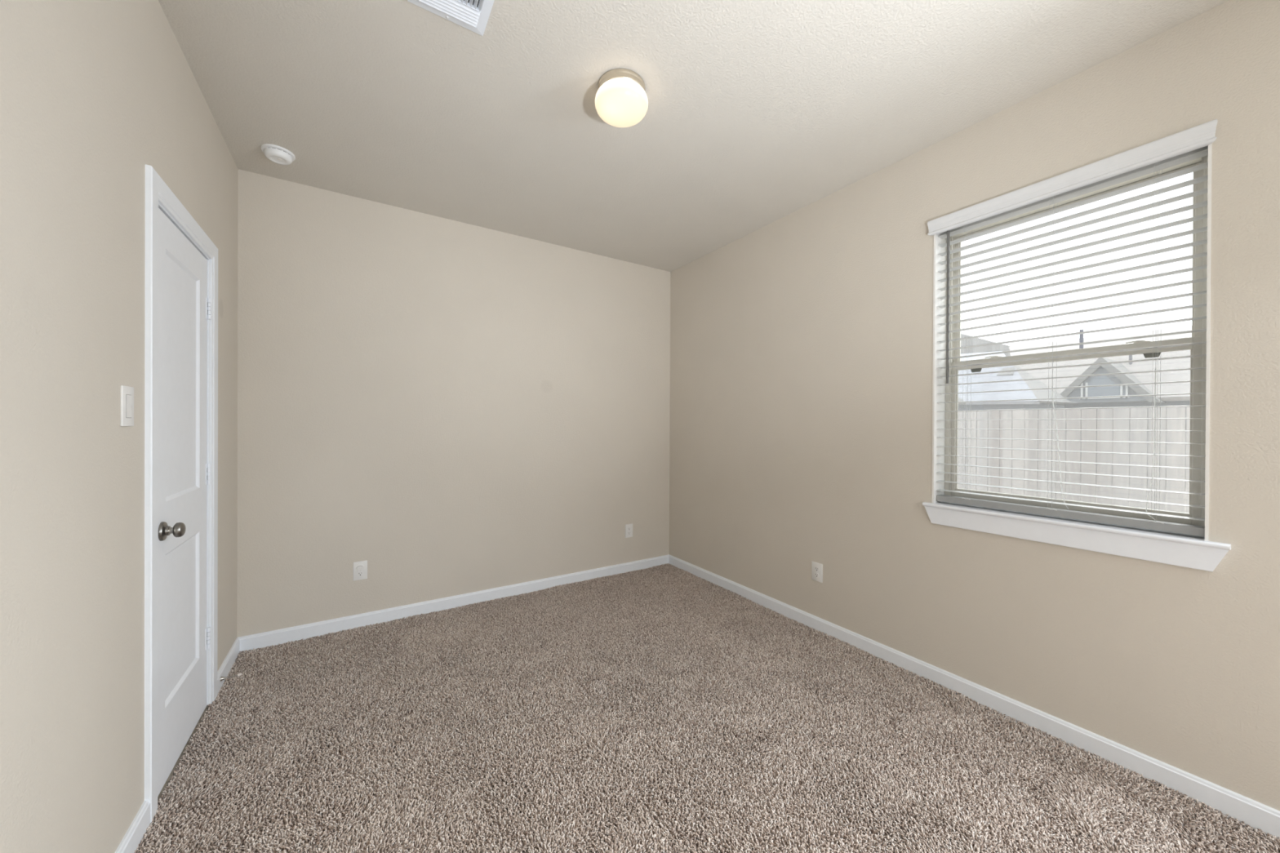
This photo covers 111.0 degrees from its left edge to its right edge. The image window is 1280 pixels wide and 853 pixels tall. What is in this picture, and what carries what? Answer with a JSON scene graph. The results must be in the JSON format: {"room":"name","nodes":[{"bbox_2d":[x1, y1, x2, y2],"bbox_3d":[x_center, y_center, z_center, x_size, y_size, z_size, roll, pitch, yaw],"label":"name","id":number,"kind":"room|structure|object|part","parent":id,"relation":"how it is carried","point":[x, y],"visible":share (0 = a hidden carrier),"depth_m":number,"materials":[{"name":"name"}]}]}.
{"room":"empty bedroom","nodes":[
{"label":"empty bedroom","id":0,"kind":"room"},
{"bbox_2d":[0,0,237,852],"bbox_3d":[-0.819,-0.053,0.095,0.121,2.790,5.883,0,0,-33],"label":"wall","id":1,"kind":"structure","parent":0,"point":[93,93],"depth_m":1.11,"materials":[{"name":"beige paint"}]},
{"bbox_2d":[120,385,133,426],"bbox_3d":[-1.518,-0.060,1.304,0.008,0.119,0.077,0,0,-33],"label":"light switch","id":2,"kind":"object","parent":1,"relation":"attached to","point":[126,393],"visible":1,"depth_m":1.29,"materials":[{"name":"white plastic"}]},
{"bbox_2d":[115,800,150,852],"bbox_3d":[-0.421,1.272,-0.409,0.014,0.107,4.353,0,0,-33],"label":"baseboard","id":3,"kind":"structure","parent":1,"relation":"attached to","point":[133,837],"depth_m":1.34,"materials":[{"name":"white wood"}]},
{"bbox_2d":[144,164,217,822],"bbox_3d":[-1.812,0.221,1.753,0.113,2.132,0.799,0,0,-33],"label":"door","id":4,"kind":"structure","parent":1,"relation":"in","point":[181,324],"depth_m":1.71,"materials":[{"name":"white wood"}]},
{"bbox_2d":[217,637,239,694],"bbox_3d":[-2.158,1.256,2.304,0.014,0.107,0.491,0,0,-33],"label":"baseboard","id":5,"kind":"structure","parent":1,"relation":"attached to","point":[226,666],"depth_m":2.30,"materials":[{"name":"white wood"}]},
{"bbox_2d":[220,673,241,681],"bbox_3d":[-2.024,1.239,2.180,0.078,0.022,0.022,0,0,-33],"label":"door stop","id":6,"kind":"object","parent":1,"relation":"attached to","point":[222,678],"visible":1,"depth_m":2.17,"materials":[{"name":"silver metal"}]},
{"bbox_2d":[236,168,670,637],"bbox_3d":[-1.037,-0.064,3.377,3.053,2.790,0.120,0,0,-33],"label":"wall","id":7,"kind":"structure","parent":0,"point":[448,407],"depth_m":3.03,"materials":[{"name":"beige paint"}]},
{"bbox_2d":[353,560,367,581],"bbox_3d":[-1.791,0.924,2.818,0.077,0.119,0.019,0,0,-33],"label":"power outlet","id":8,"kind":"object","parent":7,"relation":"attached to","point":[358,575],"depth_m":2.82,"materials":[{"name":"white plastic"}]},
{"bbox_3d":[-1.789,0.904,2.814,0.041,0.025,0.011,0,0,-33],"label":"plug cap","id":9,"kind":"part","parent":8,"relation":"part of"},
{"bbox_2d":[357,571,363,576],"bbox_3d":[-1.793,0.944,2.821,0.029,0.028,0.003,0,0,-33],"label":"receptacle","id":10,"kind":"object","parent":8,"relation":"attached to","point":[359,573],"depth_m":2.82,"materials":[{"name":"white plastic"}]},
{"bbox_2d":[238,554,669,653],"bbox_3d":[-1.007,1.258,3.324,3.053,0.107,0.014,0,0,-33],"label":"baseboard","id":11,"kind":"structure","parent":7,"relation":"attached to","point":[273,637],"depth_m":3.02,"materials":[{"name":"white wood"}]},
{"bbox_2d":[625,523,632,537],"bbox_3d":[-0.097,0.926,3.909,0.077,0.119,0.008,0,0,-33],"label":"power outlet","id":12,"kind":"object","parent":7,"relation":"attached to","point":[628,527],"visible":1,"depth_m":3.90,"materials":[{"name":"white plastic"}]},
{"bbox_2d":[158,0,1228,271],"bbox_3d":[0.549,-1.520,0.962,3.353,0.150,5.883,0,0,-33],"label":"ceiling","id":13,"kind":"structure","parent":0,"point":[758,112],"depth_m":1.90,"materials":[{"name":"white paint"}]},
{"bbox_2d":[260,143,295,164],"bbox_3d":[-1.927,-1.441,2.344,0.144,0.042,0.144,0,0,-33],"label":"smoke detector","id":14,"kind":"object","parent":13,"relation":"attached to","point":[275,153],"visible":1,"depth_m":2.31,"materials":[{"name":"white plastic"}]},
{"bbox_2d":[407,0,494,35],"bbox_3d":[-0.593,-1.445,1.417,0.248,0.013,0.351,0,0,-33],"label":"ceiling vent","id":15,"kind":"object","parent":13,"relation":"in","point":[473,15],"visible":1,"depth_m":1.53,"materials":[{"name":"white metal"}]},
{"bbox_2d":[595,68,648,127],"bbox_3d":[-0.079,-1.385,1.879,0.227,0.134,0.227,0,0,-33],"label":"ceiling light","id":16,"kind":"object","parent":13,"relation":"attached to","point":[621,100],"visible":1,"depth_m":1.81,"materials":[{"name":"white glass"}]},
{"bbox_2d":[134,563,1279,852],"bbox_3d":[0.511,1.300,0.954,3.053,0.024,5.643,0,0,-33],"label":"floor","id":17,"kind":"structure","parent":0,"point":[661,708],"depth_m":1.74,"materials":[{"name":"brown carpet"}]},
{"bbox_2d":[669,0,1279,810],"bbox_3d":[1.878,0.129,1.822,0.180,3.140,5.883,0,0,-33],"label":"wall","id":18,"kind":"structure","parent":0,"point":[802,344],"depth_m":2.08,"materials":[{"name":"beige paint"}]},
{"bbox_2d":[811,561,822,582],"bbox_3d":[1.131,0.929,2.811,0.008,0.119,0.077,0,0,-33],"label":"power outlet","id":19,"kind":"object","parent":18,"relation":"attached to","point":[816,568],"visible":1,"depth_m":2.81,"materials":[{"name":"white plastic"}]},
{"bbox_2d":[668,555,1279,839],"bbox_3d":[1.791,1.276,1.773,0.014,0.107,5.643,0,0,-33],"label":"baseboard","id":20,"kind":"structure","parent":18,"relation":"attached to","point":[1256,815],"depth_m":1.87,"materials":[{"name":"white wood"}]},
{"bbox_2d":[922,142,1231,571],"bbox_3d":[1.798,-0.271,1.918,0.208,1.532,0.948,0,0,-33],"label":"window","id":21,"kind":"structure","parent":18,"relation":"in","point":[1189,551],"depth_m":1.80,"materials":[{"name":"white paint"}]},
{"bbox_2d":[927,119,1217,537],"bbox_3d":[1.754,-0.332,1.902,0.103,1.434,0.904,0,0,-33],"label":"window blind","id":22,"kind":"object","parent":21,"relation":"attached to","point":[1191,144],"visible":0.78,"depth_m":1.81,"materials":[{"name":"white plastic"}]},
{"bbox_3d":[1.609,-0.319,2.163,0.053,1.344,0.015,0,0,-33],"label":"ladder cord","id":23,"kind":"part","parent":22,"relation":"part of","materials":[{"name":"white fabric"}]},
{"bbox_3d":[1.780,-0.318,1.897,0.053,1.344,0.013,0,0,-33],"label":"ladder cord","id":24,"kind":"part","parent":22,"relation":"part of","materials":[{"name":"white fabric"}]},
{"bbox_3d":[1.813,0.076,1.897,0.006,0.555,0.058,0,0,-33],"label":"lift cord","id":25,"kind":"part","parent":22,"relation":"part of","materials":[{"name":"white plastic"}]},
{"bbox_3d":[1.769,0.370,1.911,0.050,0.030,0.850,0,0,-33],"label":"rail","id":26,"kind":"part","parent":22,"relation":"part of","materials":[{"name":"white plastic"}]},
{"bbox_3d":[1.952,0.068,1.680,0.008,0.577,0.027,0,0,-33],"label":"lift cord","id":27,"kind":"part","parent":22,"relation":"part of","materials":[{"name":"white plastic"}]},
{"bbox_3d":[1.938,-0.316,1.650,0.053,1.344,0.013,0,0,-33],"label":"ladder cord","id":28,"kind":"part","parent":22,"relation":"part of","materials":[{"name":"white fabric"}]},
{"bbox_3d":[1.847,0.015,1.959,0.024,0.696,0.812,0,0,-33],"label":"sash","id":29,"kind":"part","parent":21,"relation":"part of","materials":[{"name":"beige plastic"}]},
{"bbox_3d":[1.774,0.402,1.906,0.158,0.018,0.948,0,0,-33],"label":"sill","id":30,"kind":"part","parent":21,"relation":"part of","materials":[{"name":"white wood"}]},
{"bbox_3d":[1.872,-0.638,1.971,0.021,0.690,0.812,0,0,-33],"label":"sash","id":31,"kind":"part","parent":21,"relation":"part of","materials":[{"name":"beige plastic"}]},
{"label":"outside","id":32,"kind":"structure","parent":0,"visible":0},
{"bbox_2d":[999,483,1186,508],"bbox_3d":[16.605,1.782,13.610,37.346,0.300,55.000,0,0,-33],"label":"ground","id":33,"kind":"structure","parent":32,"point":[1129,483],"depth_m":10.81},
{"bbox_2d":[960,333,1010,356],"bbox_3d":[17.946,-2.502,26.876,4.800,8.200,18.060,0,0,-33],"label":"house","id":34,"kind":"structure","parent":33,"relation":"on","point":[975,341],"depth_m":22.89,"materials":[{"name":"grey"}]},
{"bbox_2d":[958,351,1078,466],"bbox_3d":[8.808,-0.420,15.612,3.730,4.020,9.202,0,0,-33],"label":"house","id":35,"kind":"structure","parent":33,"relation":"on","point":[1035,384],"depth_m":12.08,"materials":[{"name":"grey"}]},
{"bbox_2d":[996,367,1014,376],"bbox_3d":[10.226,-1.493,12.238,0.414,0.322,0.360,0,0,-33],"label":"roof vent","id":36,"kind":"object","parent":35,"relation":"attached to","point":[1012,373],"depth_m":12.21,"materials":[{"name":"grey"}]},
{"bbox_2d":[957,404,1190,513],"bbox_3d":[5.152,0.670,6.922,0.154,1.858,26.097,0,0,-33],"label":"wooden fence","id":37,"kind":"object","parent":33,"relation":"on","point":[1182,411],"visible":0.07,"depth_m":5.77,"materials":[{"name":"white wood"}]},
{"bbox_3d":[5.154,-0.001,6.862,0.038,0.090,26.000,0,0,-33],"label":"rail","id":38,"kind":"part","parent":37,"relation":"part of","materials":[{"name":"brown wood"}]},
{"bbox_2d":[1008,325,1191,487],"bbox_3d":[19.338,-0.828,10.833,8.550,4.960,16.401,0,0,-33],"label":"house","id":39,"kind":"structure","parent":33,"relation":"on","point":[1176,363],"depth_m":12.93,"materials":[{"name":"grey"}]},
{"bbox_3d":[13.249,-1.041,12.573,0.030,0.480,1.000,0,0,-33],"label":"window trim","id":40,"kind":"part","parent":39,"relation":"part of","materials":[{"name":"white wood"}]}
]}

